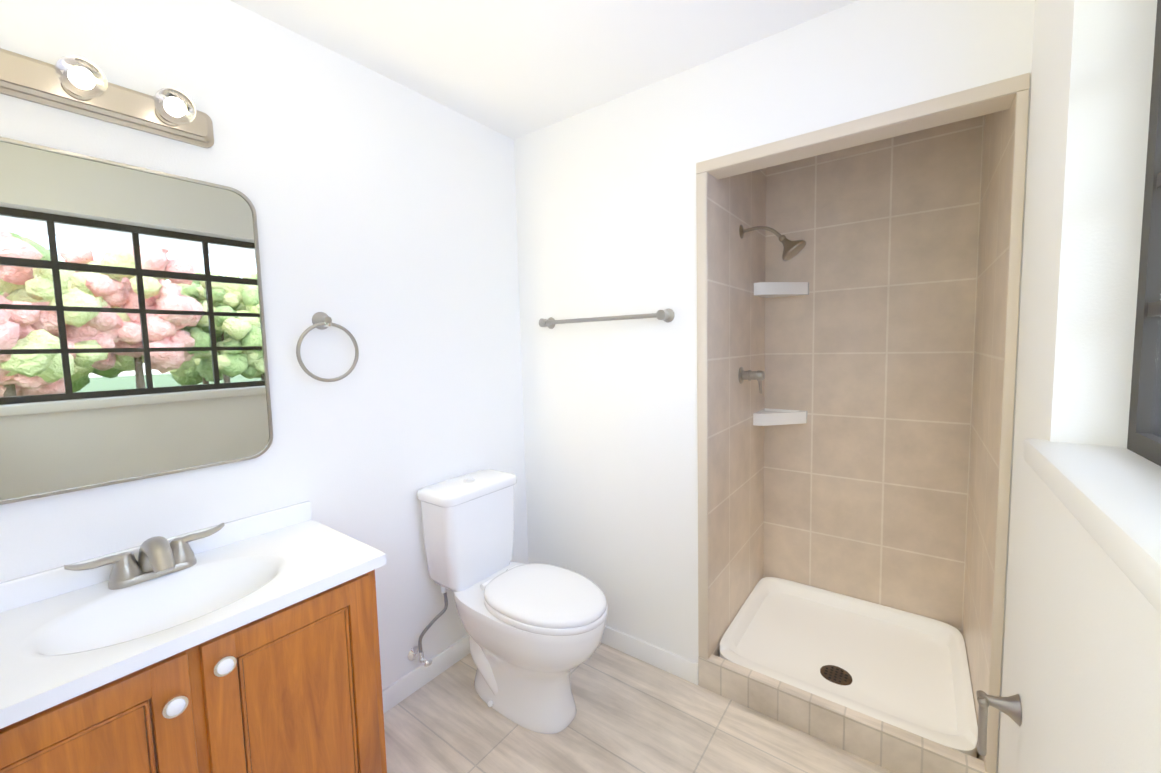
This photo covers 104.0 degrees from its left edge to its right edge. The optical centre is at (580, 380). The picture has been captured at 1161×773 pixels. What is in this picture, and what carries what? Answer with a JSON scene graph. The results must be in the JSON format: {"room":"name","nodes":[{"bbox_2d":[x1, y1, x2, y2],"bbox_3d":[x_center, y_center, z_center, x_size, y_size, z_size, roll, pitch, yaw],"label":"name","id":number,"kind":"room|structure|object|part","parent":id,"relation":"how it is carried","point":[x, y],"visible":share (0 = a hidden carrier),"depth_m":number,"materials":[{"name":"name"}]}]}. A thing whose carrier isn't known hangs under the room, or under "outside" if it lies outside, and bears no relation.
{"room":"bathroom","nodes":[
{"label":"bathroom","id":0,"kind":"room"},
{"bbox_2d":[0,0,527,689],"bbox_3d":[-0.864,0.077,1.679,0.150,2.400,4.000,2,5,36],"label":"wall","id":1,"kind":"structure","parent":0,"point":[384,206],"depth_m":1.56,"materials":[{"name":"white paint"}]},
{"bbox_2d":[0,48,213,147],"bbox_3d":[-1.136,-0.677,1.030,0.143,0.094,0.520,2,5,36],"label":"sconce","id":2,"kind":"object","parent":1,"relation":"attached to","point":[76,85],"visible":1,"depth_m":1.07,"materials":[{"name":"silver metal"}]},
{"bbox_2d":[0,136,272,504],"bbox_3d":[-1.146,-0.142,1.141,0.026,0.792,0.605,2,5,36],"label":"mirror","id":3,"kind":"object","parent":1,"relation":"attached to","point":[133,346],"visible":0.98,"depth_m":1.13,"materials":[{"name":"mirror"}]},
{"bbox_2d":[296,312,358,381],"bbox_3d":[-0.850,-0.113,1.519,0.051,0.236,0.200,2,5,36],"label":"towel ring","id":4,"kind":"object","parent":1,"relation":"attached to","point":[321,320],"visible":1,"depth_m":1.50,"materials":[{"name":"silver metal"}]},
{"bbox_2d":[382,634,469,712],"bbox_3d":[-0.579,1.208,1.974,0.012,0.088,1.060,2,5,37],"label":"baseboard","id":5,"kind":"structure","parent":1,"relation":"attached to","point":[405,686],"depth_m":1.87,"materials":[{"name":"white paint"}]},
{"bbox_2d":[230,0,857,139],"bbox_3d":[-0.070,-1.142,0.974,2.202,0.100,4.000,2,5,36],"label":"ceiling","id":6,"kind":"structure","parent":0,"point":[513,69],"depth_m":1.51,"materials":[{"name":"white paint"}]},
{"bbox_2d":[514,63,703,662],"bbox_3d":[0.432,-0.015,2.488,0.965,2.400,1.150,2,5,36],"label":"wall","id":7,"kind":"structure","parent":0,"point":[606,207],"depth_m":1.97,"materials":[{"name":"white paint"}]},
{"bbox_2d":[539,308,674,328],"bbox_3d":[0.084,-0.265,1.961,0.666,0.056,0.067,2,5,36],"label":"towel rail","id":8,"kind":"object","parent":7,"relation":"attached to","point":[667,315],"visible":1,"depth_m":1.89,"materials":[{"name":"silver metal"}]},
{"bbox_2d":[601,625,697,684],"bbox_3d":[0.114,1.181,2.110,0.905,0.088,0.013,2,5,37],"label":"baseboard","id":9,"kind":"structure","parent":7,"relation":"attached to","point":[686,669],"depth_m":1.96,"materials":[{"name":"white paint"}]},
{"bbox_2d":[707,168,765,658],"bbox_3d":[0.720,0.010,2.057,0.012,2.400,0.800,2,5,36],"label":"shower wall tile","id":10,"kind":"structure","parent":7,"relation":"attached to","point":[736,308],"depth_m":1.98,"materials":[{"name":"beige tile"}]},
{"bbox_2d":[738,367,764,393],"bbox_3d":[0.766,-0.002,2.022,0.100,0.119,0.076,2,5,36],"label":"shower valve","id":11,"kind":"object","parent":10,"relation":"attached to","point":[750,375],"visible":1,"depth_m":2.01,"materials":[{"name":"silver metal"}]},
{"bbox_2d":[739,225,805,260],"bbox_3d":[0.816,-0.594,1.929,0.260,0.181,0.108,2,5,36],"label":"shower head","id":12,"kind":"object","parent":10,"relation":"attached to","point":[791,249],"visible":1,"depth_m":1.89},
{"bbox_2d":[384,642,893,772],"bbox_3d":[-0.009,1.350,1.164,2.202,0.100,4.000,2,5,36],"label":"floor","id":13,"kind":"structure","parent":0,"point":[634,715],"depth_m":1.62,"materials":[{"name":"stone"}]},
{"bbox_2d":[0,501,386,772],"bbox_3d":[-0.941,0.858,1.082,0.472,0.938,0.795,2,5,36],"label":"bathroom vanity","id":14,"kind":"object","parent":13,"relation":"on","point":[249,644],"visible":1,"depth_m":1.04,"materials":[{"name":"brown wood"}]},
{"bbox_3d":[-0.900,0.897,0.816,0.018,0.662,0.343,2,5,36],"label":"door","id":15,"kind":"part","parent":14,"relation":"part of","materials":[{"name":"brown wood"}]},
{"bbox_2d":[63,522,224,589],"bbox_3d":[-1.044,0.440,1.120,0.156,0.105,0.294,2,5,36],"label":"faucet","id":16,"kind":"object","parent":14,"relation":"on","point":[160,561],"depth_m":1.11,"materials":[{"name":"silver metal"}]},
{"bbox_3d":[-0.801,0.639,0.894,0.035,0.041,0.041,2,5,36],"label":"knob","id":17,"kind":"part","parent":14,"relation":"part of","materials":[{"name":"white ceramic"}]},
{"bbox_3d":[-0.753,0.599,0.958,0.035,0.041,0.041,2,5,36],"label":"knob","id":18,"kind":"part","parent":14,"relation":"part of","materials":[{"name":"white ceramic"}]},
{"bbox_3d":[-0.678,0.869,1.116,0.018,0.662,0.362,2,5,36],"label":"door","id":19,"kind":"part","parent":14,"relation":"part of","materials":[{"name":"brown wood"}]},
{"bbox_2d":[407,469,607,733],"bbox_3d":[-0.256,0.842,1.751,0.776,0.836,0.449,2,5,36],"label":"toilet","id":20,"kind":"object","parent":13,"relation":"on","point":[535,631],"visible":1,"depth_m":1.71,"materials":[{"name":"white ceramic"}]},
{"bbox_3d":[-0.463,0.615,1.919,0.220,0.400,0.392,2,5,36],"label":"tank","id":21,"kind":"part","parent":20,"relation":"part of","materials":[{"name":"white ceramic"}]},
{"bbox_3d":[-0.132,0.799,1.690,0.506,0.050,0.362,2,5,36],"label":"seat","id":22,"kind":"part","parent":20,"relation":"part of","materials":[{"name":"white plastic"}]},
{"bbox_2d":[698,654,986,772],"bbox_3d":[0.848,1.184,1.588,0.892,0.125,0.047,2,5,36],"label":"curb","id":23,"kind":"object","parent":13,"relation":"on","point":[892,748],"visible":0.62,"depth_m":1.55,"materials":[{"name":"tile"}]},
{"bbox_2d":[720,577,977,757],"bbox_3d":[1.096,1.148,1.907,0.824,0.134,0.761,2,5,36],"label":"shower pan","id":24,"kind":"object","parent":13,"relation":"on","point":[906,671],"visible":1,"depth_m":1.88,"materials":[{"name":"white plastic"}]},
{"bbox_2d":[704,0,1034,160],"bbox_3d":[0.831,-0.961,1.446,0.867,0.376,0.100,2,5,36],"label":"wall","id":25,"kind":"structure","parent":0,"point":[858,59],"depth_m":1.38,"materials":[{"name":"white paint"}]},
{"bbox_2d":[708,93,1015,179],"bbox_3d":[0.830,-0.768,1.466,0.828,0.012,0.100,2,5,36],"label":"soffit","id":26,"kind":"structure","parent":25,"relation":"attached to","point":[997,104],"depth_m":1.40,"materials":[{"name":"beige tile"}]},
{"bbox_2d":[696,73,1029,772],"bbox_3d":[0.813,0.163,1.496,0.892,1.927,0.010,2,5,36],"label":"trim","id":27,"kind":"structure","parent":25,"relation":"attached to","point":[1019,85],"depth_m":1.29,"materials":[{"name":"beige tile"}]},
{"bbox_2d":[996,85,1030,772],"bbox_3d":[1.414,0.219,1.569,0.015,2.024,0.812,2,5,36],"label":"wall pier","id":28,"kind":"object","parent":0,"point":[1014,417],"visible":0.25,"depth_m":1.23,"materials":[{"name":"white paint"}]},
{"bbox_2d":[997,0,1160,772],"bbox_3d":[0.757,0.129,0.479,0.220,2.400,4.000,2,5,36],"label":"wall","id":29,"kind":"structure","parent":0,"point":[1081,671],"depth_m":0.84,"materials":[{"name":"white paint"}]},
{"bbox_2d":[963,93,1016,767],"bbox_3d":[1.395,0.032,1.558,0.012,2.400,0.800,2,5,36],"label":"shower wall tile","id":30,"kind":"structure","parent":29,"relation":"attached to","point":[996,197],"depth_m":1.49,"materials":[{"name":"beige tile"}]},
{"bbox_2d":[976,690,1020,755],"bbox_3d":[1.007,0.825,1.098,0.076,0.160,0.072,2,5,36],"label":"toilet paper holder","id":31,"kind":"object","parent":29,"relation":"attached to","point":[1010,706],"visible":1,"depth_m":1.09,"materials":[{"name":"silver metal"}]},
{"bbox_2d":[1023,438,1160,614],"bbox_3d":[0.568,0.195,0.357,0.134,0.047,1.370,2,5,36],"label":"window sill","id":32,"kind":"structure","parent":29,"relation":"attached to","point":[1109,497],"depth_m":0.61,"materials":[{"name":"white paint"}]},
{"bbox_2d":[1127,0,1160,465],"bbox_3d":[0.620,-0.293,0.273,0.047,0.940,1.310,2,5,36],"label":"window","id":33,"kind":"structure","parent":29,"relation":"in","point":[1144,433],"depth_m":0.79,"materials":[{"name":"grey metal"}]},
{"bbox_3d":[1.498,-0.020,2.203,1.087,2.400,0.338,2,5,37],"label":"wall","id":34,"kind":"structure","parent":0,"visible":0},
{"bbox_2d":[753,408,807,425],"bbox_3d":[0.990,0.184,2.244,0.205,0.058,0.205,2,5,36],"label":"soap shelf","id":35,"kind":"object","parent":34,"relation":"attached to","point":[765,417],"visible":1,"depth_m":2.22,"materials":[{"name":"white ceramic"}]},
{"bbox_2d":[754,282,808,297],"bbox_3d":[0.974,-0.444,2.196,0.205,0.058,0.205,2,5,36],"label":"soap shelf","id":36,"kind":"object","parent":34,"relation":"attached to","point":[772,289],"visible":1,"depth_m":2.17,"materials":[{"name":"white ceramic"}]},
{"bbox_2d":[763,115,983,635],"bbox_3d":[1.299,-0.009,2.132,0.852,2.400,0.012,2,5,36],"label":"shower wall tile","id":37,"kind":"structure","parent":34,"relation":"attached to","point":[869,350],"depth_m":2.08,"materials":[{"name":"beige tile"}]}
]}

